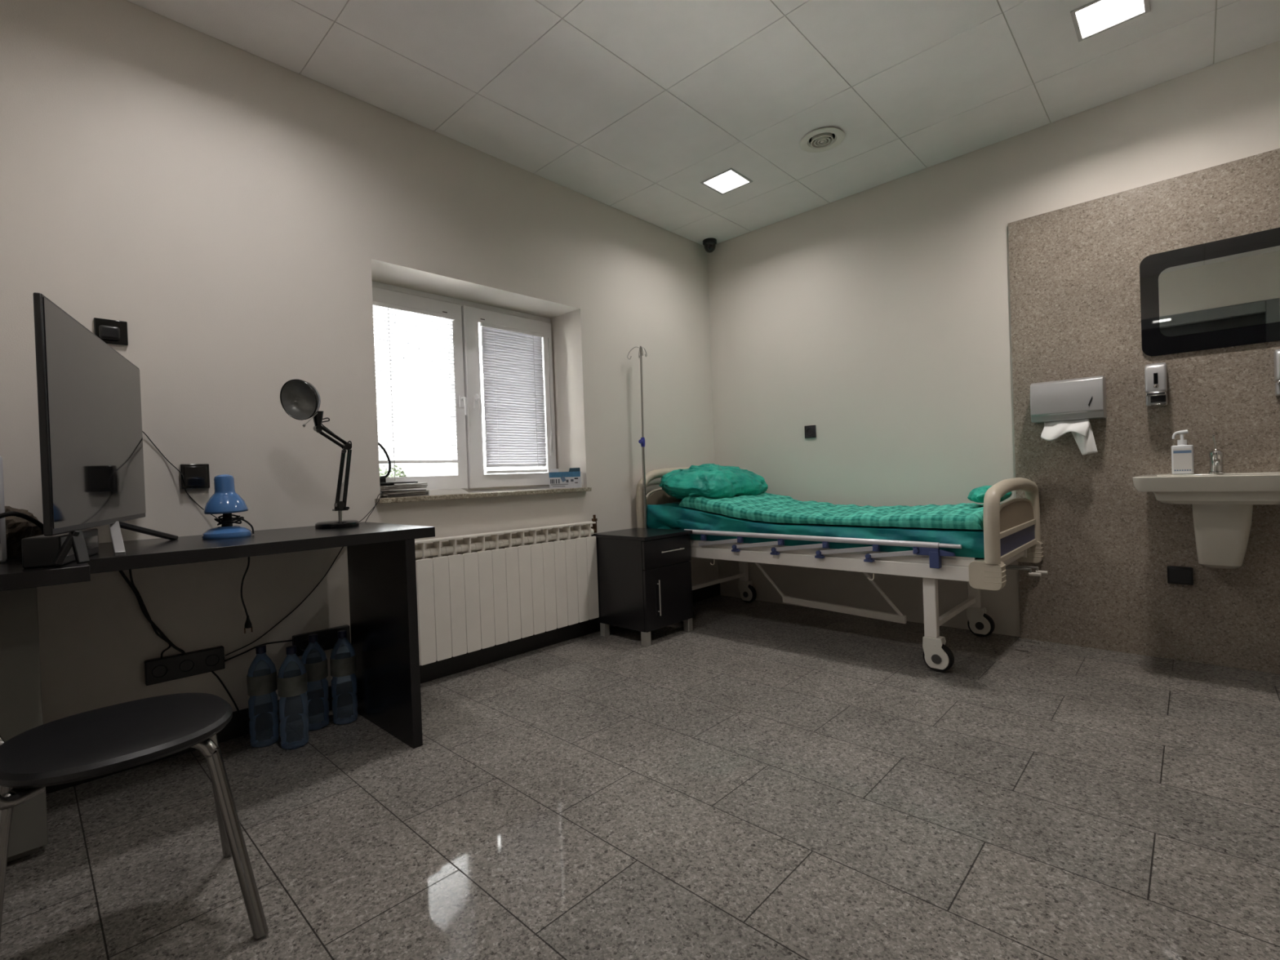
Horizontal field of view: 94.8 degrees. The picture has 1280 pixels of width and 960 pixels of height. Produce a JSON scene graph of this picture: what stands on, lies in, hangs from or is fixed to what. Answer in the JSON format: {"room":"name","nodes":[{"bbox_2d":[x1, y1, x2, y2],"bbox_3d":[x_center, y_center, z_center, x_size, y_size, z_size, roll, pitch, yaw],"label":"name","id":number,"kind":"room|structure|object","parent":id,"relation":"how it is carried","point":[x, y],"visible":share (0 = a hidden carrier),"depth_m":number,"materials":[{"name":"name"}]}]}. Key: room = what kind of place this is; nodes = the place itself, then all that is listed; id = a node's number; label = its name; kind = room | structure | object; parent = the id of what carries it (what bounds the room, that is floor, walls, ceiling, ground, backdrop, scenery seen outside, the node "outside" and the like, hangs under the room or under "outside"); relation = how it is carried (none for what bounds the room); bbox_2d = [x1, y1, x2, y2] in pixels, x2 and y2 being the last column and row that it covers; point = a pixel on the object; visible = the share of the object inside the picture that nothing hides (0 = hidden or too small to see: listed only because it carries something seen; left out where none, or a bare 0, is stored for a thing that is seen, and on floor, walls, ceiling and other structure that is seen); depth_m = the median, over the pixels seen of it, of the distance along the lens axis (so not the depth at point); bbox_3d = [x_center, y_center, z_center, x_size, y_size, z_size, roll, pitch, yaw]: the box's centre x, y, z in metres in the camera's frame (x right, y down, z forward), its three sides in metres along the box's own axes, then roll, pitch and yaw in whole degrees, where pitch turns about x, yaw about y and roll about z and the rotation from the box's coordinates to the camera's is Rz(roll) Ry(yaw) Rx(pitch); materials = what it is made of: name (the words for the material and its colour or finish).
{"room":"hospital room","nodes":[
{"label":"hospital room","id":0,"kind":"room"},
{"bbox_2d":[0,0,718,724],"bbox_3d":[-0.901,-0.537,3.265,0.360,2.988,4.280,-2,1,43],"label":"wall","id":1,"kind":"structure","parent":0,"point":[241,211],"depth_m":2.34,"materials":[{"name":"paint"}]},
{"bbox_2d":[93,317,128,345],"bbox_3d":[-1.810,-0.509,2.015,0.034,0.083,0.086,-2,1,43],"label":"wall socket","id":2,"kind":"object","parent":1,"relation":"attached to","point":[110,331],"visible":0.93,"depth_m":2.01,"materials":[{"name":"black plastic"}]},
{"bbox_2d":[143,645,224,685],"bbox_3d":[-1.655,0.674,2.144,0.034,0.084,0.230,-2,1,43],"label":"strip","id":3,"kind":"object","parent":1,"relation":"attached to","point":[174,667],"visible":0.99,"depth_m":2.13,"materials":[{"name":"black plastic"}]},
{"bbox_2d":[128,569,171,658],"bbox_3d":[-1.725,0.443,2.071,0.024,0.388,0.109,-2,1,43],"label":"cable","id":4,"kind":"object","parent":3,"relation":"attached to","point":[130,571],"visible":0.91,"depth_m":2.07,"materials":[{"name":"black plastic"}]},
{"bbox_2d":[211,671,246,737],"bbox_3d":[-1.561,0.848,2.232,0.101,0.279,0.032,-2,1,-40],"label":"cable","id":5,"kind":"object","parent":3,"relation":"attached to","point":[212,672],"visible":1,"depth_m":2.25,"materials":[{"name":"black rubber"}]},
{"bbox_2d":[224,640,293,662],"bbox_3d":[-1.497,0.667,2.317,0.019,0.036,0.240,-2,1,43],"label":"cable","id":6,"kind":"object","parent":3,"relation":"attached to","point":[286,640],"visible":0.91,"depth_m":2.31,"materials":[{"name":"black rubber"}]},
{"bbox_2d":[179,463,209,488],"bbox_3d":[-1.647,-0.014,2.178,0.026,0.090,0.086,-2,1,43],"label":"wall socket","id":7,"kind":"object","parent":1,"relation":"attached to","point":[195,475],"visible":1,"depth_m":2.17,"materials":[{"name":"black plastic"}]},
{"bbox_2d":[225,546,343,656],"bbox_3d":[-1.421,0.447,2.398,0.464,0.426,0.049,-2,1,-42],"label":"cable","id":8,"kind":"object","parent":1,"relation":"attached to","point":[342,547],"visible":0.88,"depth_m":2.41,"materials":[{"name":"black rubber"}]},
{"bbox_2d":[292,624,350,656],"bbox_3d":[-1.339,0.676,2.479,0.034,0.084,0.218,-2,1,43],"label":"strip","id":9,"kind":"object","parent":1,"relation":"attached to","point":[327,638],"visible":0.59,"depth_m":2.47,"materials":[{"name":"black plastic"}]},
{"bbox_2d":[45,582,720,794],"bbox_3d":[-0.714,0.902,3.149,0.014,0.100,3.880,-2,1,43],"label":"baseboard","id":10,"kind":"structure","parent":1,"relation":"attached to","point":[437,669],"depth_m":2.83,"materials":[{"name":"black stone"}]},
{"bbox_2d":[372,280,591,503],"bbox_3d":[-0.890,-0.466,3.227,0.395,1.113,1.281,-2,1,43],"label":"window","id":11,"kind":"structure","parent":1,"relation":"in","point":[468,475],"depth_m":3.32,"materials":[{"name":"white plastic"}]},
{"bbox_2d":[380,494,428,497],"bbox_3d":[-1.153,0.078,2.842,0.150,0.005,0.200,-2,1,43],"label":"magazine","id":12,"kind":"object","parent":11,"relation":"on","point":[418,495],"visible":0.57,"depth_m":2.77,"materials":[{"name":"paper"}]},
{"bbox_2d":[381,493,427,497],"bbox_3d":[-1.155,0.074,2.835,0.150,0.004,0.200,-2,1,40],"label":"magazine","id":13,"kind":"object","parent":12,"relation":"on","point":[417,494],"visible":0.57,"depth_m":2.77,"materials":[{"name":"grey paper"}]},
{"bbox_2d":[381,492,425,496],"bbox_3d":[-1.164,0.068,2.836,0.157,0.007,0.205,-2,1,43],"label":"magazine","id":14,"kind":"object","parent":13,"relation":"on","point":[420,492],"visible":0.64,"depth_m":2.78,"materials":[{"name":"paper"}]},
{"bbox_2d":[381,491,427,494],"bbox_3d":[-1.155,0.062,2.838,0.150,0.004,0.200,-2,1,38],"label":"magazine","id":15,"kind":"object","parent":14,"relation":"on","point":[421,491],"visible":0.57,"depth_m":2.77,"materials":[{"name":"paper"}]},
{"bbox_2d":[381,490,427,493],"bbox_3d":[-1.152,0.057,2.840,0.200,0.006,0.150,-3,1,-43],"label":"magazine","id":16,"kind":"object","parent":15,"relation":"on","point":[411,491],"visible":0.64,"depth_m":2.77,"materials":[{"name":"paper"}]},
{"bbox_2d":[381,489,426,492],"bbox_3d":[-1.163,0.053,2.837,0.157,0.004,0.205,-2,1,43],"label":"magazine","id":17,"kind":"object","parent":16,"relation":"on","point":[402,490],"visible":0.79,"depth_m":2.79,"materials":[{"name":"grey paper"}]},
{"bbox_2d":[380,486,426,490],"bbox_3d":[-1.159,0.042,2.833,0.150,0.013,0.200,-2,1,36],"label":"magazine","id":18,"kind":"object","parent":17,"relation":"on","point":[393,489],"visible":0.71,"depth_m":2.79,"materials":[{"name":"paper"}]},
{"bbox_2d":[380,484,427,488],"bbox_3d":[-1.154,0.033,2.840,0.200,0.014,0.150,-3,1,-44],"label":"magazine","id":19,"kind":"object","parent":18,"relation":"on","point":[411,486],"visible":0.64,"depth_m":2.79,"materials":[{"name":"paper"}]},
{"bbox_2d":[380,482,427,487],"bbox_3d":[-1.159,0.025,2.842,0.150,0.014,0.200,-2,1,38],"label":"magazine","id":20,"kind":"object","parent":19,"relation":"on","point":[409,484],"visible":0.79,"depth_m":2.79,"materials":[{"name":"paper"}]},
{"bbox_2d":[379,481,417,484],"bbox_3d":[-1.166,0.014,2.837,0.140,0.007,0.160,-2,1,43],"label":"notebook","id":21,"kind":"object","parent":20,"relation":"on","point":[399,482],"visible":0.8,"depth_m":2.79,"materials":[{"name":"paper"}]},
{"bbox_2d":[377,441,394,485],"bbox_3d":[-1.251,-0.082,2.844,0.070,0.232,0.093,-2,1,43],"label":"gooseneck lamp","id":22,"kind":"object","parent":21,"relation":"on","point":[382,478],"visible":0.73,"depth_m":2.85,"materials":[{"name":"black plastic"}]},
{"bbox_2d":[373,300,459,480],"bbox_3d":[-1.173,-0.448,3.073,0.033,0.896,0.477,-2,1,43],"label":"window blind","id":23,"kind":"object","parent":11,"relation":"attached to","point":[376,304],"visible":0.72,"depth_m":3.07,"materials":[{"name":"white plastic"}]},
{"bbox_2d":[425,488,468,495],"bbox_3d":[-1.004,0.062,2.992,0.140,0.032,0.215,-2,1,43],"label":"paper pad","id":24,"kind":"object","parent":11,"relation":"on","point":[441,491],"visible":0.89,"depth_m":2.93,"materials":[{"name":"white paper"}]},
{"bbox_2d":[479,322,552,473],"bbox_3d":[-0.732,-0.476,3.540,0.033,0.865,0.473,-2,1,43],"label":"window blind","id":25,"kind":"object","parent":11,"relation":"attached to","point":[513,395],"visible":1,"depth_m":3.52,"materials":[{"name":"white plastic"}]},
{"bbox_2d":[548,467,582,488],"bbox_3d":[-0.454,-0.011,3.581,0.189,0.120,0.075,-2,1,0],"label":"box","id":26,"kind":"object","parent":11,"relation":"on","point":[572,478],"visible":0.99,"depth_m":3.55,"materials":[{"name":"white cardboard"}]},
{"bbox_2d":[560,475,566,482],"bbox_3d":[-0.463,-0.006,3.549,0.034,0.038,0.001,-2,1,0],"label":"picture","id":27,"kind":"object","parent":26,"relation":"on","point":[563,478],"depth_m":3.55},
{"bbox_2d":[414,514,599,665],"bbox_3d":[-0.712,0.535,3.096,0.102,0.610,1.319,-2,1,43],"label":"radiator","id":28,"kind":"object","parent":1,"relation":"attached to","point":[496,589],"visible":0.87,"depth_m":3.03,"materials":[{"name":"white metal"}]},
{"bbox_2d":[0,595,1279,959],"bbox_3d":[1.015,0.956,1.383,4.950,0.100,4.080,-2,1,43],"label":"floor","id":29,"kind":"structure","parent":0,"point":[762,780],"depth_m":1.62,"materials":[{"name":"tile"}]},
{"bbox_2d":[0,586,48,862],"bbox_3d":[-1.811,0.629,1.645,0.455,0.750,0.188,-2,1,43],"label":"pedestal","id":30,"kind":"object","parent":29,"relation":"on","point":[20,690],"visible":0.57,"depth_m":1.53,"materials":[{"name":"grey laminate"}]},
{"bbox_2d":[0,556,90,591],"bbox_3d":[-1.676,0.231,1.560,0.816,0.036,0.270,-2,1,43],"label":"desk","id":31,"kind":"object","parent":30,"relation":"on","point":[13,576],"visible":0.54,"depth_m":1.33,"materials":[{"name":"black laminate"}]},
{"bbox_2d":[0,456,7,562],"bbox_3d":[-1.675,0.076,1.466,0.050,0.274,0.125,-2,1,43],"label":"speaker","id":32,"kind":"object","parent":31,"relation":"on","point":[3,557],"visible":1,"depth_m":1.50},
{"bbox_2d":[0,511,44,534],"bbox_3d":[-1.610,0.144,1.559,0.050,0.129,0.176,-2,1,-15],"label":"cable","id":33,"kind":"object","parent":31,"relation":"on","point":[39,524],"visible":0.56,"depth_m":1.51,"materials":[{"name":"black plastic"}]},
{"bbox_2d":[4,506,42,559],"bbox_3d":[-1.777,0.143,1.622,0.294,0.142,0.192,-2,1,43],"label":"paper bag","id":34,"kind":"object","parent":31,"relation":"on","point":[17,528],"visible":0.5,"depth_m":1.58,"materials":[{"name":"black paper"}]},
{"bbox_2d":[21,528,98,568],"bbox_3d":[-1.472,0.170,1.504,0.069,0.070,0.310,-2,1,-30],"label":"box","id":35,"kind":"object","parent":31,"relation":"on","point":[37,551],"visible":0.64,"depth_m":1.38,"materials":[{"name":"black plastic"}]},
{"bbox_2d":[0,693,268,939],"bbox_3d":[-1.105,0.582,1.228,0.410,0.801,0.492,-2,1,43],"label":"chair","id":36,"kind":"object","parent":29,"relation":"on","point":[104,740],"visible":1,"depth_m":1.21,"materials":[{"name":"black plastic"}]},
{"bbox_2d":[86,521,435,748],"bbox_3d":[-1.306,0.588,2.065,0.646,0.788,0.946,-2,1,43],"label":"desk","id":37,"kind":"object","parent":29,"relation":"on","point":[382,571],"visible":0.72,"depth_m":2.15,"materials":[{"name":"black laminate"}]},
{"bbox_2d":[32,292,177,565],"bbox_3d":[-1.491,-0.095,1.652,0.142,0.597,0.920,-2,1,-27],"label":"television","id":38,"kind":"object","parent":37,"relation":"on","point":[90,417],"visible":1,"depth_m":1.47,"materials":[{"name":"black plastic"}]},
{"bbox_2d":[118,570,185,654],"bbox_3d":[-1.722,0.443,2.062,0.034,0.392,0.195,-2,1,39],"label":"cable","id":39,"kind":"object","parent":37,"relation":"hanging from","point":[122,572],"visible":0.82,"depth_m":2.06,"materials":[{"name":"black rubber"}]},
{"bbox_2d":[142,431,218,519],"bbox_3d":[-1.652,-0.007,2.129,0.301,0.422,0.137,-2,1,-18],"label":"power cable","id":40,"kind":"object","parent":37,"relation":"on","point":[142,431],"visible":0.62,"depth_m":2.13,"materials":[{"name":"black rubber"}]},
{"bbox_2d":[201,474,254,539],"bbox_3d":[-1.438,0.089,2.052,0.144,0.220,0.153,-2,1,43],"label":"desk lamp","id":41,"kind":"object","parent":37,"relation":"on","point":[224,500],"visible":1,"depth_m":2.02,"materials":[{"name":"metal"}]},
{"bbox_2d":[240,556,253,633],"bbox_3d":[-1.310,0.371,1.960,0.028,0.277,0.028,-2,1,0],"label":"cord","id":42,"kind":"object","parent":37,"relation":"hanging from","point":[248,624],"visible":0.93,"depth_m":1.95,"materials":[{"name":"black plastic"}]},
{"bbox_2d":[280,378,359,528],"bbox_3d":[-1.230,-0.091,2.288,0.158,0.561,0.279,-2,1,12],"label":"lamp","id":43,"kind":"object","parent":37,"relation":"on","point":[299,398],"visible":1,"depth_m":2.23,"materials":[{"name":"black metal"}]},
{"bbox_2d":[359,490,381,521],"bbox_3d":[-1.189,0.116,2.619,0.048,0.138,0.190,-2,1,10],"label":"cable","id":44,"kind":"object","parent":37,"relation":"on","point":[380,491],"visible":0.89,"depth_m":2.60,"materials":[{"name":"black plastic"}]},
{"bbox_2d":[364,492,382,522],"bbox_3d":[-1.183,0.120,2.642,0.027,0.128,0.141,-2,1,8],"label":"cable","id":45,"kind":"object","parent":37,"relation":"on","point":[381,492],"visible":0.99,"depth_m":2.61,"materials":[{"name":"black plastic"}]},
{"bbox_2d":[246,644,279,747],"bbox_3d":[-1.410,0.802,2.199,0.094,0.366,0.094,-2,1,43],"label":"water bottle","id":46,"kind":"object","parent":29,"relation":"on","point":[262,682],"visible":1,"depth_m":2.20,"materials":[{"name":"blue"}]},
{"bbox_2d":[277,644,309,749],"bbox_3d":[-1.282,0.798,2.175,0.094,0.366,0.094,-2,1,9],"label":"water bottle","id":47,"kind":"object","parent":29,"relation":"on","point":[291,683],"visible":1,"depth_m":2.18,"materials":[{"name":"blue"}]},
{"bbox_2d":[301,633,329,730],"bbox_3d":[-1.290,0.797,2.334,0.094,0.366,0.094,-2,1,-37],"label":"water bottle","id":48,"kind":"object","parent":29,"relation":"on","point":[317,668],"visible":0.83,"depth_m":2.34,"materials":[{"name":"blue plastic"}]},
{"bbox_2d":[329,630,358,724],"bbox_3d":[-1.198,0.793,2.380,0.094,0.366,0.094,-2,1,-4],"label":"water bottle","id":49,"kind":"object","parent":29,"relation":"on","point":[342,664],"visible":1,"depth_m":2.38,"materials":[{"name":"blue plastic"}]},
{"bbox_2d":[591,528,693,646],"bbox_3d":[0.021,0.618,3.547,0.455,0.608,0.424,-2,1,43],"label":"nightstand","id":50,"kind":"object","parent":29,"relation":"on","point":[645,585],"visible":0.98,"depth_m":3.39,"materials":[{"name":"black laminate"}]},
{"bbox_2d":[635,466,1048,671],"bbox_3d":[1.065,0.388,3.469,2.130,0.995,0.932,-2,1,43],"label":"hospital bed","id":51,"kind":"object","parent":29,"relation":"on","point":[1011,527],"visible":0.79,"depth_m":2.90,"materials":[{"name":"white paint"}]},
{"bbox_2d":[626,346,647,528],"bbox_3d":[0.007,-0.244,3.824,0.090,1.253,0.112,-2,1,43],"label":"stand","id":52,"kind":"object","parent":51,"relation":"attached to","point":[642,441],"visible":0.99,"depth_m":3.82,"materials":[{"name":"metal"}]},
{"bbox_2d":[646,502,984,558],"bbox_3d":[1.030,0.237,3.465,1.940,0.223,0.842,-2,1,43],"label":"mattress","id":53,"kind":"object","parent":51,"relation":"on","point":[669,515],"visible":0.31,"depth_m":3.09,"materials":[{"name":"teal fabric"}]},
{"bbox_2d":[658,463,768,500],"bbox_3d":[0.501,0.022,3.964,0.788,0.270,0.520,-3,1,-44],"label":"pillow","id":54,"kind":"object","parent":53,"relation":"on","point":[712,481],"visible":0.77,"depth_m":3.75,"materials":[{"name":"teal fabric"}]},
{"bbox_2d":[678,492,1002,529],"bbox_3d":[1.123,0.142,3.406,1.700,0.170,0.785,-2,1,43],"label":"duvet","id":55,"kind":"object","parent":53,"relation":"on","point":[763,507],"visible":0.88,"depth_m":3.16,"materials":[{"name":"teal fabric"}]},
{"bbox_2d":[967,485,1012,502],"bbox_3d":[1.763,0.071,2.957,0.161,0.090,0.513,-2,1,43],"label":"pillow","id":56,"kind":"object","parent":55,"relation":"on","point":[976,495],"visible":0.6,"depth_m":2.82,"materials":[{"name":"teal fabric"}]},
{"bbox_2d":[126,0,1279,245],"bbox_3d":[0.986,-1.791,1.431,4.946,0.016,3.880,-2,1,43],"label":"ceiling","id":57,"kind":"structure","parent":0,"point":[627,106],"depth_m":2.56,"materials":[{"name":"tile"}]},
{"bbox_2d":[702,237,716,253],"bbox_3d":[0.523,-1.748,4.407,0.104,0.088,0.104,-2,1,43],"label":"ceiling camera","id":58,"kind":"object","parent":57,"relation":"attached to","point":[709,244],"visible":1,"depth_m":4.37,"materials":[{"name":"black plastic"}]},
{"bbox_2d":[700,168,752,195],"bbox_3d":[0.517,-1.814,3.520,0.224,0.066,0.224,-2,1,43],"label":"recessed light","id":59,"kind":"object","parent":57,"relation":"in","point":[728,180],"visible":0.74,"depth_m":3.58,"materials":[{"name":"white plastic"}]},
{"bbox_2d":[716,170,737,181],"bbox_3d":[0.516,-1.845,3.520,0.156,0.004,0.156,-2,1,43],"label":"diffuser","id":60,"kind":"object","parent":59,"relation":"attached to","point":[730,175],"depth_m":3.58,"materials":[{"name":"white plastic"}]},
{"bbox_2d":[800,127,844,152],"bbox_3d":[0.958,-1.838,3.099,0.228,0.117,0.228,-2,1,43],"label":"ceiling vent","id":61,"kind":"object","parent":57,"relation":"in","point":[821,140],"visible":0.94,"depth_m":3.09,"materials":[{"name":"plastic"}]},
{"bbox_2d":[1070,0,1150,42],"bbox_3d":[1.825,-1.850,2.284,0.224,0.066,0.224,-2,1,43],"label":"recessed light","id":62,"kind":"object","parent":57,"relation":"in","point":[1095,17],"visible":1,"depth_m":2.34,"materials":[{"name":"white plastic"}]},
{"bbox_2d":[1084,0,1127,17],"bbox_3d":[1.824,-1.881,2.284,0.156,0.004,0.156,-2,1,43],"label":"diffuser","id":63,"kind":"object","parent":62,"relation":"attached to","point":[1102,8],"depth_m":2.34,"materials":[{"name":"white plastic"}]},
{"bbox_2d":[706,40,1279,636],"bbox_3d":[2.501,-0.655,2.856,5.150,2.988,0.200,-2,1,43],"label":"wall","id":64,"kind":"structure","parent":0,"point":[877,318],"depth_m":3.53,"materials":[{"name":"paint"}]},
{"bbox_2d":[804,425,816,438],"bbox_3d":[1.154,-0.328,3.991,0.082,0.085,0.016,-2,1,43],"label":"wall socket","id":65,"kind":"object","parent":64,"relation":"attached to","point":[810,430],"visible":1,"depth_m":3.99,"materials":[{"name":"black plastic"}]},
{"bbox_2d":[1008,148,1279,674],"bbox_3d":[2.893,-0.286,2.350,2.400,2.232,0.020,-2,1,43],"label":"wall panel","id":66,"kind":"object","parent":64,"relation":"attached to","point":[1108,545],"visible":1,"depth_m":2.82,"materials":[{"name":"stone"}]},
{"bbox_2d":[1030,375,1106,455],"bbox_3d":[2.143,-0.311,2.948,0.296,0.380,0.138,-2,1,43],"label":"paper towel dispenser","id":67,"kind":"object","parent":66,"relation":"attached to","point":[1064,406],"visible":1,"depth_m":2.90,"materials":[{"name":"grey metal"}]},
{"bbox_2d":[1040,418,1089,440],"bbox_3d":[2.117,-0.251,2.929,0.197,0.105,0.072,-2,1,43],"label":"hanging towel","id":68,"kind":"object","parent":67,"relation":"hanging from","point":[1054,428],"depth_m":2.92,"materials":[{"name":"paper"}]},
{"bbox_2d":[1071,422,1097,455],"bbox_3d":[2.177,-0.201,2.896,0.041,0.158,0.121,-2,1,-35],"label":"hanging towel","id":69,"kind":"object","parent":67,"relation":"hanging from","point":[1086,445],"depth_m":2.87,"materials":[{"name":"paper"}]},
{"bbox_2d":[1144,362,1167,406],"bbox_3d":[2.393,-0.442,2.728,0.075,0.196,0.107,-2,1,43],"label":"soap dispenser","id":70,"kind":"object","parent":66,"relation":"attached to","point":[1155,374],"visible":1,"depth_m":2.70,"materials":[{"name":"grey plastic"}]},
{"bbox_2d":[1167,565,1193,585],"bbox_3d":[2.496,0.441,2.718,0.088,0.080,0.034,-2,1,43],"label":"wall socket","id":71,"kind":"object","parent":66,"relation":"attached to","point":[1175,575],"visible":1,"depth_m":2.71,"materials":[{"name":"black plastic"}]},
{"bbox_2d":[1132,471,1279,504],"bbox_3d":[2.446,0.035,2.472,0.555,0.119,0.434,-2,1,43],"label":"washbasin","id":72,"kind":"object","parent":66,"relation":"attached to","point":[1261,487],"visible":1,"depth_m":2.37,"materials":[{"name":"white ceramic"}]},
{"bbox_2d":[1171,429,1194,474],"bbox_3d":[2.453,-0.127,2.661,0.074,0.199,0.047,-2,1,43],"label":"pump bottle","id":73,"kind":"object","parent":72,"relation":"on","point":[1182,454],"visible":1,"depth_m":2.65,"materials":[{"name":"white plastic"}]},
{"bbox_2d":[1208,433,1225,473],"bbox_3d":[2.493,-0.115,2.544,0.052,0.175,0.148,-2,1,43],"label":"tap","id":74,"kind":"object","parent":72,"relation":"on","point":[1216,457],"visible":1,"depth_m":2.56,"materials":[{"name":"silver metal"}]},
{"bbox_2d":[1139,227,1279,356],"bbox_3d":[2.587,-0.823,2.592,0.580,0.474,0.013,-2,1,43],"label":"wall mirror","id":75,"kind":"object","parent":66,"relation":"attached to","point":[1224,293],"visible":1,"depth_m":2.62,"materials":[{"name":"black mirror"}]},
{"bbox_2d":[1158,245,1279,336],"bbox_3d":[2.582,-0.824,2.588,0.448,0.319,0.001,-2,1,43],"label":"mirror glass","id":76,"kind":"object","parent":75,"relation":"attached to","point":[1236,291],"depth_m":2.60,"materials":[{"name":"grey"}]},
{"bbox_2d":[1191,504,1253,568],"bbox_3d":[2.533,0.237,2.560,0.188,0.291,0.199,-2,1,43],"label":"pedestal","id":77,"kind":"object","parent":66,"relation":"attached to","point":[1221,531],"visible":0.9,"depth_m":2.50,"materials":[{"name":"white ceramic"}]},
{"bbox_2d":[1273,348,1279,396],"bbox_3d":[2.694,-0.450,2.443,0.075,0.196,0.107,-2,1,43],"label":"soap dispenser","id":78,"kind":"object","parent":66,"relation":"attached to","point":[1277,353],"visible":1,"depth_m":2.44,"materials":[{"name":"grey plastic"}]},
{"label":"outside","id":79,"kind":"structure","parent":0,"visible":0},
{"bbox_3d":[-5.332,1.317,8.818,13.500,0.100,18.000,-2,1,43],"label":"ground","id":80,"kind":"structure","parent":79,"visible":0},
{"bbox_2d":[379,463,406,477],"bbox_3d":[-2.886,0.509,6.695,0.723,1.401,0.694,-2,1,43],"label":"bush","id":81,"kind":"object","parent":80,"relation":"on","point":[400,472],"visible":0.04,"depth_m":6.67,"materials":[{"name":"green plant"}]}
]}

